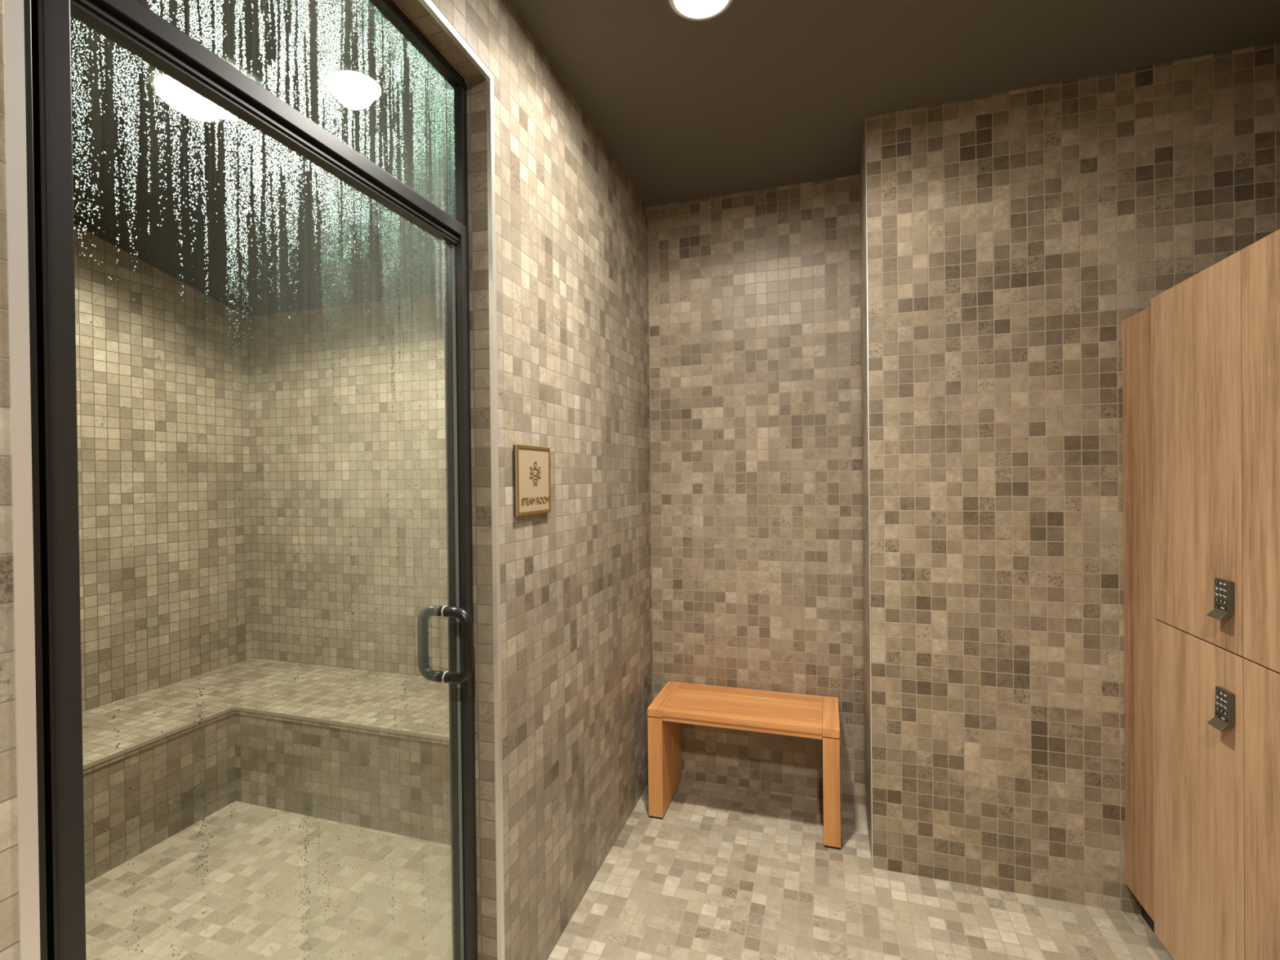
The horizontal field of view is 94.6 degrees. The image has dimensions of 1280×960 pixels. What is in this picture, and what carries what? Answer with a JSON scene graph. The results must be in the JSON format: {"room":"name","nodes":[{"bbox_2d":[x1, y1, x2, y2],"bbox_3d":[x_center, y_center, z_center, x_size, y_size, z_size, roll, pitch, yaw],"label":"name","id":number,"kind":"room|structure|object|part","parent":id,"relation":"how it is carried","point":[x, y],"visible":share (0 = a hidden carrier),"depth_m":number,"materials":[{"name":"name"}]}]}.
{"room":"spa","nodes":[
{"label":"spa","id":0,"kind":"room"},
{"bbox_2d":[73,223,252,711],"bbox_3d":[-2.678,-0.110,2.220,0.120,3.150,2.740,-1,0,17],"label":"wall","id":1,"kind":"structure","parent":0,"point":[107,374],"depth_m":2.92,"materials":[{"name":"tile"}]},
{"bbox_2d":[70,0,446,316],"bbox_3d":[-1.627,-1.361,1.877,2.315,0.908,2.700,-1,0,17],"label":"ceiling","id":2,"kind":"structure","parent":0,"point":[163,255],"depth_m":2.22,"materials":[{"name":"grey paint"}]},
{"bbox_2d":[149,70,226,122],"bbox_3d":[-1.449,-1.228,1.896,0.198,0.051,0.192,-1,0,21],"label":"ceiling light","id":3,"kind":"object","parent":2,"relation":"attached to","point":[183,103],"visible":0.5,"depth_m":1.91,"materials":[{"name":"white glass"}]},
{"bbox_2d":[0,0,653,959],"bbox_3d":[-0.663,0.075,0.817,0.135,2.750,4.330,-1,0,17],"label":"wall","id":4,"kind":"structure","parent":0,"point":[571,226],"depth_m":1.79,"materials":[{"name":"tile"}]},
{"bbox_2d":[23,0,477,959],"bbox_3d":[-0.590,0.213,1.099,0.056,2.469,0.925,-1,0,17],"label":"door frame","id":5,"kind":"structure","parent":4,"relation":"attached to","point":[133,13],"depth_m":1.02,"materials":[{"name":"black metal"}]},
{"bbox_2d":[2,0,504,959],"bbox_3d":[-0.514,0.204,1.075,0.012,2.486,0.958,-1,0,17],"label":"trim","id":6,"kind":"structure","parent":4,"relation":"attached to","point":[12,10],"depth_m":0.62,"materials":[{"name":"beige tile"}]},
{"bbox_2d":[42,0,473,959],"bbox_3d":[-0.605,0.415,1.105,0.151,2.042,0.827,-1,0,22],"label":"door","id":7,"kind":"structure","parent":4,"relation":"in","point":[57,15],"depth_m":0.74,"materials":[{"name":"black"}]},
{"bbox_3d":[-0.590,-0.597,1.103,0.032,0.018,0.800,-1,0,17],"label":"rail","id":8,"kind":"part","parent":7,"relation":"part of","materials":[{"name":"black metal"}]},
{"bbox_3d":[-0.516,0.399,1.446,0.064,0.186,0.026,-1,0,17],"label":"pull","id":9,"kind":"part","parent":7,"relation":"part of","materials":[{"name":"brown metal"}]},
{"bbox_3d":[-0.580,0.422,1.109,0.010,2.022,0.801,-1,0,17],"label":"glass pane","id":10,"kind":"part","parent":7,"relation":"part of","materials":[{"name":"grey"}]},
{"bbox_3d":[-0.436,0.398,1.421,0.073,0.186,0.026,-1,0,17],"label":"pull handle","id":11,"kind":"part","parent":7,"relation":"part of","materials":[{"name":"brown metal"}]},
{"bbox_2d":[146,0,455,218],"bbox_3d":[-0.593,-0.820,1.106,0.011,0.362,0.842,-1,0,17],"label":"window","id":12,"kind":"structure","parent":4,"relation":"in","point":[202,1],"depth_m":1.20,"materials":[{"name":"clear glass"}]},
{"bbox_2d":[513,444,551,516],"bbox_3d":[-0.307,0.000,1.699,0.012,0.198,0.206,-1,0,17],"label":"wall sign","id":13,"kind":"object","parent":4,"relation":"attached to","point":[531,464],"visible":1,"depth_m":1.68,"materials":[{"name":"beige"}]},
{"bbox_2d":[247,293,448,675],"bbox_3d":[-1.171,-0.133,3.119,2.215,3.150,0.120,-1,0,17],"label":"wall","id":14,"kind":"structure","parent":0,"point":[274,633],"depth_m":3.18,"materials":[{"name":"tile"}]},
{"bbox_2d":[84,777,1173,959],"bbox_3d":[-0.625,1.510,0.818,4.850,0.120,4.570,-1,0,17],"label":"floor","id":15,"kind":"structure","parent":0,"point":[726,872],"depth_m":2.02,"materials":[{"name":"tile"}]},
{"bbox_2d":[81,657,450,884],"bbox_3d":[-1.550,1.238,1.877,2.213,0.430,2.498,-1,0,17],"label":"bench","id":16,"kind":"object","parent":15,"relation":"on","point":[322,693],"visible":0.67,"depth_m":2.51,"materials":[{"name":"tile"}]},
{"bbox_3d":[-1.552,1.039,1.876,2.213,0.030,2.498,-1,0,17],"label":"seat","id":17,"kind":"part","parent":16,"relation":"part of","materials":[{"name":"tile"}]},
{"bbox_2d":[647,680,840,849],"bbox_3d":[0.454,1.195,2.551,0.773,0.466,0.350,-1,0,17],"label":"bench","id":18,"kind":"object","parent":15,"relation":"on","point":[786,713],"visible":1,"depth_m":2.49,"materials":[{"name":"brown wood"}]},
{"bbox_2d":[1141,905,1173,959],"bbox_3d":[1.706,1.374,1.370,0.473,0.094,1.010,-1,0,17],"label":"plinth","id":19,"kind":"object","parent":15,"relation":"on","point":[1145,916],"visible":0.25,"depth_m":1.88,"materials":[{"name":"brown"}]},
{"bbox_2d":[1150,250,1246,959],"bbox_3d":[1.680,0.400,1.458,0.570,1.854,0.392,-1,0,17],"label":"locker","id":20,"kind":"object","parent":15,"relation":"on","point":[1196,322],"visible":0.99,"depth_m":1.51,"materials":[{"name":"brown wood"}]},
{"bbox_2d":[1121,306,1155,921],"bbox_3d":[1.557,0.403,1.821,0.020,1.840,0.222,-1,0,17],"label":"filler panel","id":21,"kind":"object","parent":20,"relation":"attached to","point":[1135,329],"visible":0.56,"depth_m":1.84,"materials":[{"name":"brown wood"}]},
{"bbox_3d":[1.440,-0.061,1.530,0.019,0.927,0.391,-1,0,17],"label":"door","id":22,"kind":"part","parent":20,"relation":"part of","materials":[{"name":"brown wood"}]},
{"bbox_3d":[1.450,0.867,1.535,0.019,0.922,0.391,-1,0,17],"label":"door","id":23,"kind":"part","parent":20,"relation":"part of","materials":[{"name":"brown wood"}]},
{"bbox_2d":[1240,229,1279,959],"bbox_3d":[1.562,0.403,1.083,0.570,1.854,0.392,-1,0,17],"label":"locker","id":24,"kind":"object","parent":15,"relation":"on","point":[1260,260],"visible":1,"depth_m":1.29,"materials":[{"name":"brown wood"}]},
{"bbox_3d":[1.321,-0.058,1.155,0.019,0.927,0.391,-1,0,17],"label":"door","id":25,"kind":"part","parent":24,"relation":"part of","materials":[{"name":"brown wood"}]},
{"bbox_3d":[1.332,0.870,1.160,0.019,0.922,0.391,-1,0,17],"label":"door","id":26,"kind":"part","parent":24,"relation":"part of","materials":[{"name":"brown wood"}]},
{"bbox_2d":[647,174,865,804],"bbox_3d":[0.464,0.051,2.794,1.096,2.750,0.120,-1,0,17],"label":"wall","id":27,"kind":"structure","parent":0,"point":[755,325],"depth_m":2.70,"materials":[{"name":"tile"}]},
{"bbox_2d":[509,0,1279,207],"bbox_3d":[0.456,-1.370,0.450,2.515,0.120,4.570,-1,0,17],"label":"ceiling","id":28,"kind":"structure","parent":0,"point":[755,95],"depth_m":1.86,"materials":[{"name":"brown paint"}]},
{"bbox_2d":[668,0,732,20],"bbox_3d":[0.167,-1.310,1.595,0.180,0.006,0.180,-1,0,17],"label":"recessed light","id":29,"kind":"object","parent":28,"relation":"in","point":[693,10],"visible":1,"depth_m":1.64,"materials":[{"name":"white glass"}]},
{"bbox_2d":[859,41,1279,915],"bbox_3d":[1.613,0.042,2.206,1.449,2.750,0.550,-1,0,17],"label":"wall","id":30,"kind":"structure","parent":0,"point":[1012,236],"depth_m":2.02,"materials":[{"name":"tile"}]},
{"bbox_2d":[865,116,872,867],"bbox_3d":[0.841,0.051,2.166,0.003,2.749,0.012,-1,0,17],"label":"trim","id":31,"kind":"structure","parent":30,"relation":"attached to","point":[865,117],"depth_m":2.16,"materials":[{"name":"beige tile"}]}
]}

